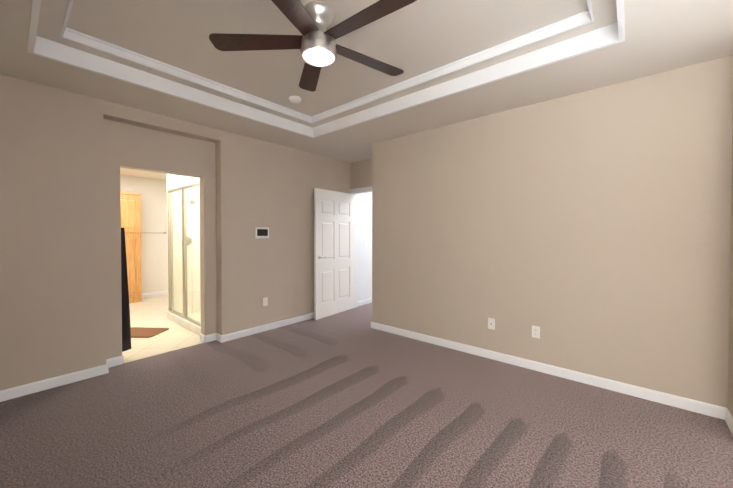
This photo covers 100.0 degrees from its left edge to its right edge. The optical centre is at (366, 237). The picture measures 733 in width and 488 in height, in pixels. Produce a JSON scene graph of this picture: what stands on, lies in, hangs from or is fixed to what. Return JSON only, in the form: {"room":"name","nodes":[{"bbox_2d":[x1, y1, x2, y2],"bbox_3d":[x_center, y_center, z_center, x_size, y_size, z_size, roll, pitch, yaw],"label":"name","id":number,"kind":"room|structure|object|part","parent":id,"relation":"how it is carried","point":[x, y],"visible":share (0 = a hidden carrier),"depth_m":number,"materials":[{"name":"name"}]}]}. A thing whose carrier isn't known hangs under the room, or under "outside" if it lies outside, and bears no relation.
{"room":"empty bedroom","nodes":[
{"label":"empty bedroom","id":0,"kind":"room"},
{"bbox_2d":[120,168,166,179],"bbox_3d":[-3.811,-1.276,4.669,3.750,0.100,3.350,1,1,41],"label":"ceiling","id":1,"kind":"structure","parent":0,"point":[140,173],"depth_m":6.06,"materials":[{"name":"paint"}]},
{"bbox_2d":[120,175,167,293],"bbox_3d":[-5.189,0.007,5.869,0.120,2.500,3.350,1,1,41],"label":"wall","id":2,"kind":"structure","parent":0,"point":[154,261],"depth_m":6.53,"materials":[{"name":"beige paint"}]},
{"bbox_2d":[142,290,167,297],"bbox_3d":[-5.138,1.215,5.842,0.014,0.086,3.110,1,1,41],"label":"baseboard","id":3,"kind":"structure","parent":2,"relation":"attached to","point":[151,294],"depth_m":6.54,"materials":[{"name":"white wood"}]},
{"bbox_2d":[126,168,200,333],"bbox_3d":[-2.396,0.040,3.473,0.019,2.500,3.110,1,1,41],"label":"wall","id":4,"kind":"structure","parent":0,"point":[200,264],"depth_m":3.85,"materials":[{"name":"beige paint"}]},
{"bbox_2d":[121,228,130,351],"bbox_3d":[-2.700,0.543,3.203,0.080,1.365,0.407,1,1,41],"label":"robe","id":5,"kind":"object","parent":4,"relation":"hanging from","point":[126,336],"visible":0.21,"depth_m":3.30,"materials":[{"name":"fabric"}]},
{"bbox_2d":[167,174,198,310],"bbox_3d":[-2.865,0.015,5.293,0.098,2.500,0.958,1,1,41],"label":"wall","id":6,"kind":"structure","parent":0,"point":[170,177],"depth_m":4.95,"materials":[{"name":"white paint"}]},
{"bbox_2d":[0,74,371,390],"bbox_3d":[-1.244,-0.025,4.592,0.270,2.600,6.550,1,1,41],"label":"wall","id":7,"kind":"structure","parent":0,"point":[65,156],"depth_m":3.06,"materials":[{"name":"beige paint"}]},
{"bbox_2d":[0,312,313,401],"bbox_3d":[-1.877,1.242,3.861,0.284,0.086,4.590,1,1,41],"label":"baseboard","id":8,"kind":"structure","parent":7,"relation":"attached to","point":[27,389],"depth_m":2.89,"materials":[{"name":"white wood"}]},
{"bbox_2d":[254,227,268,238],"bbox_3d":[-1.413,-0.064,4.163,0.028,0.150,0.210,1,1,41],"label":"thermostat","id":9,"kind":"object","parent":7,"relation":"attached to","point":[261,232],"visible":1,"depth_m":4.14,"materials":[{"name":"white plastic"}]},
{"bbox_2d":[263,297,267,305],"bbox_3d":[-1.388,0.880,4.221,0.008,0.115,0.070,1,1,41],"label":"electrical outlet","id":10,"kind":"object","parent":7,"relation":"attached to","point":[265,301],"visible":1,"depth_m":4.22,"materials":[{"name":"white plastic"}]},
{"bbox_2d":[357,298,371,305],"bbox_3d":[0.398,1.208,6.304,0.014,0.086,1.840,1,1,41],"label":"baseboard","id":11,"kind":"structure","parent":7,"relation":"attached to","point":[363,302],"depth_m":5.79,"materials":[{"name":"white wood"}]},
{"bbox_2d":[351,158,371,188],"bbox_3d":[0.190,-0.033,5.173,1.150,2.600,0.120,1,1,41],"label":"wall","id":12,"kind":"structure","parent":0,"point":[361,173],"depth_m":5.32,"materials":[{"name":"beige paint"}]},
{"bbox_2d":[314,188,353,319],"bbox_3d":[-0.511,0.247,5.079,0.035,2.018,0.940,1,1,36],"label":"bedroom door","id":13,"kind":"structure","parent":12,"relation":"in","point":[334,244],"depth_m":5.02,"materials":[{"name":"white wood"}]},
{"bbox_2d":[350,186,371,307],"bbox_3d":[0.157,0.203,5.205,1.072,2.127,0.156,1,1,41],"label":"door frame","id":14,"kind":"structure","parent":12,"relation":"attached to","point":[355,248],"depth_m":5.52,"materials":[{"name":"white wood"}]},
{"bbox_2d":[0,303,732,487],"bbox_3d":[0.756,1.349,2.895,7.400,0.100,6.550,1,1,41],"label":"floor carpet","id":15,"kind":"object","parent":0,"point":[351,398],"visible":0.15,"depth_m":2.14,"materials":[{"name":"brown carpet"}]},
{"bbox_2d":[0,0,732,162],"bbox_3d":[0.555,-1.512,1.815,6.590,0.450,4.710,1,1,41],"label":"ceiling","id":16,"kind":"structure","parent":0,"point":[416,38],"depth_m":2.33,"materials":[{"name":"paint"}]},
{"bbox_2d":[27,0,42,55],"bbox_3d":[-1.147,-1.498,1.114,3.140,0.458,0.030,1,1,41],"label":"trim","id":17,"kind":"structure","parent":16,"relation":"attached to","point":[33,42],"depth_m":1.90,"materials":[{"name":"white wood"}]},
{"bbox_2d":[60,0,74,39],"bbox_3d":[-1.050,-1.422,1.228,2.838,0.071,0.026,1,1,41],"label":"trim","id":18,"kind":"structure","parent":16,"relation":"attached to","point":[66,32],"depth_m":2.06,"materials":[{"name":"white wood"}]},
{"bbox_2d":[39,38,310,136],"bbox_3d":[-1.516,-1.525,3.071,0.030,0.458,2.460,1,1,41],"label":"trim","id":19,"kind":"structure","parent":16,"relation":"attached to","point":[49,49],"depth_m":2.68,"materials":[{"name":"white wood"}]},
{"bbox_2d":[71,30,310,123],"bbox_3d":[-1.403,-1.447,2.975,0.026,0.071,2.160,1,1,41],"label":"trim","id":20,"kind":"structure","parent":16,"relation":"attached to","point":[87,40],"depth_m":2.67,"materials":[{"name":"white wood"}]},
{"bbox_2d":[289,96,300,102],"bbox_3d":[-0.762,-1.469,3.282,0.132,0.037,0.132,1,1,41],"label":"smoke detector","id":21,"kind":"object","parent":16,"relation":"attached to","point":[294,99],"visible":1,"depth_m":3.25,"materials":[{"name":"white plastic"}]},
{"bbox_2d":[209,0,416,91],"bbox_3d":[-0.269,-1.319,1.981,1.314,0.299,1.349,1,1,41],"label":"ceiling fan","id":22,"kind":"object","parent":16,"relation":"hanging from","point":[315,41],"visible":1,"depth_m":1.95,"materials":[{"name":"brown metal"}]},
{"bbox_2d":[36,0,616,127],"bbox_3d":[-0.333,-1.573,2.062,3.080,0.335,2.470,1,1,41],"label":"crown molding","id":23,"kind":"structure","parent":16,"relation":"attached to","point":[52,14],"depth_m":2.31,"materials":[{"name":"paint"}]},
{"bbox_2d":[311,12,593,122],"bbox_3d":[0.384,-1.446,2.899,2.838,0.071,0.026,1,1,41],"label":"trim","id":24,"kind":"structure","parent":16,"relation":"attached to","point":[575,21],"depth_m":2.51,"materials":[{"name":"white wood"}]},
{"bbox_2d":[311,24,624,137],"bbox_3d":[0.481,-1.524,3.011,3.140,0.458,0.030,1,1,41],"label":"trim","id":25,"kind":"structure","parent":16,"relation":"attached to","point":[603,37],"depth_m":2.55,"materials":[{"name":"white wood"}]},
{"bbox_2d":[583,0,593,23],"bbox_3d":[0.731,-1.421,1.144,0.026,0.071,2.160,1,1,41],"label":"trim","id":26,"kind":"structure","parent":16,"relation":"attached to","point":[587,15],"depth_m":1.99,"materials":[{"name":"white wood"}]},
{"bbox_2d":[614,0,624,43],"bbox_3d":[0.844,-1.497,1.046,0.030,0.458,2.460,1,1,41],"label":"trim","id":27,"kind":"structure","parent":16,"relation":"attached to","point":[619,25],"depth_m":1.84,"materials":[{"name":"white wood"}]},
{"bbox_2d":[372,55,732,407],"bbox_3d":[1.590,-0.010,3.471,3.430,2.600,0.640,1,1,41],"label":"wall","id":28,"kind":"structure","parent":0,"point":[587,232],"depth_m":2.76,"materials":[{"name":"beige paint"}]},
{"bbox_2d":[488,318,494,329],"bbox_3d":[1.331,0.918,3.278,0.070,0.115,0.008,1,1,41],"label":"electrical outlet","id":29,"kind":"object","parent":28,"relation":"attached to","point":[491,323],"visible":1,"depth_m":3.27,"materials":[{"name":"white plastic"}]},
{"bbox_2d":[532,326,539,338],"bbox_3d":[1.653,0.922,3.002,0.070,0.115,0.008,1,1,41],"label":"electrical outlet","id":30,"kind":"object","parent":28,"relation":"attached to","point":[535,331],"visible":1,"depth_m":3.00,"materials":[{"name":"white plastic"}]},
{"bbox_2d":[371,322,722,418],"bbox_3d":[1.326,1.250,3.284,3.324,0.086,0.014,1,1,41],"label":"baseboard","id":31,"kind":"structure","parent":28,"relation":"attached to","point":[711,410],"depth_m":2.79,"materials":[{"name":"white wood"}]},
{"bbox_2d":[723,407,732,434],"bbox_3d":[2.454,1.267,2.057,0.014,0.086,0.360,1,1,41],"label":"baseboard","id":32,"kind":"structure","parent":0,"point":[727,416],"depth_m":2.14,"materials":[{"name":"white wood"}]},
{"bbox_2d":[728,110,732,416],"bbox_3d":[3.167,0.019,1.433,1.860,2.600,0.400,1,1,41],"label":"wall jog","id":33,"kind":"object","parent":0,"point":[730,380],"depth_m":2.16,"materials":[{"name":"beige paint"}]},
{"bbox_3d":[-2.714,0.007,5.874,3.630,2.500,0.120,1,1,41],"label":"wall","id":34,"kind":"structure","parent":0,"visible":0},
{"bbox_2d":[172,179,199,313],"bbox_3d":[-2.816,0.165,5.265,0.014,2.200,0.900,1,1,41],"label":"shower wall tile","id":35,"kind":"structure","parent":34,"relation":"attached to","point":[177,184],"depth_m":5.09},
{"bbox_2d":[187,193,194,245],"bbox_3d":[-2.867,-0.300,4.999,0.253,0.878,0.150,1,1,41],"label":"shower fixture","id":36,"kind":"object","parent":35,"relation":"attached to","point":[188,237],"depth_m":5.06,"materials":[{"name":"silver metal"}]},
{"label":"outside","id":37,"kind":"structure","parent":0,"visible":0},
{"bbox_2d":[122,294,203,362],"bbox_3d":[-3.834,1.322,4.725,4.050,0.102,3.350,1,1,41],"label":"floor","id":38,"kind":"structure","parent":37,"point":[148,312],"depth_m":4.15,"materials":[{"name":"beige tile"}]},
{"bbox_2d":[120,192,141,302],"bbox_3d":[-4.813,0.200,5.833,0.496,2.115,0.820,1,1,41],"label":"tall cabinet","id":39,"kind":"object","parent":38,"relation":"on","point":[131,214],"visible":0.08,"depth_m":5.90,"materials":[{"name":"brown wood"}]},
{"bbox_2d":[131,327,168,337],"bbox_3d":[-3.058,1.272,4.131,0.600,0.013,0.380,0,1,3],"label":"bath rug","id":40,"kind":"object","parent":38,"relation":"on","point":[140,332],"visible":0.54,"depth_m":4.15,"materials":[{"name":"brown fabric"}]},
{"bbox_2d":[166,182,199,334],"bbox_3d":[-2.584,0.266,4.419,1.462,2.017,0.104,1,1,41],"label":"shower enclosure","id":41,"kind":"object","parent":38,"relation":"on","point":[186,321],"visible":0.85,"depth_m":4.46,"materials":[{"name":"glass"}]},
{"bbox_3d":[-2.591,0.178,4.389,0.018,0.300,0.051,1,1,41],"label":"handle","id":42,"kind":"part","parent":41,"relation":"part of","materials":[{"name":"beige metal"}]}
]}

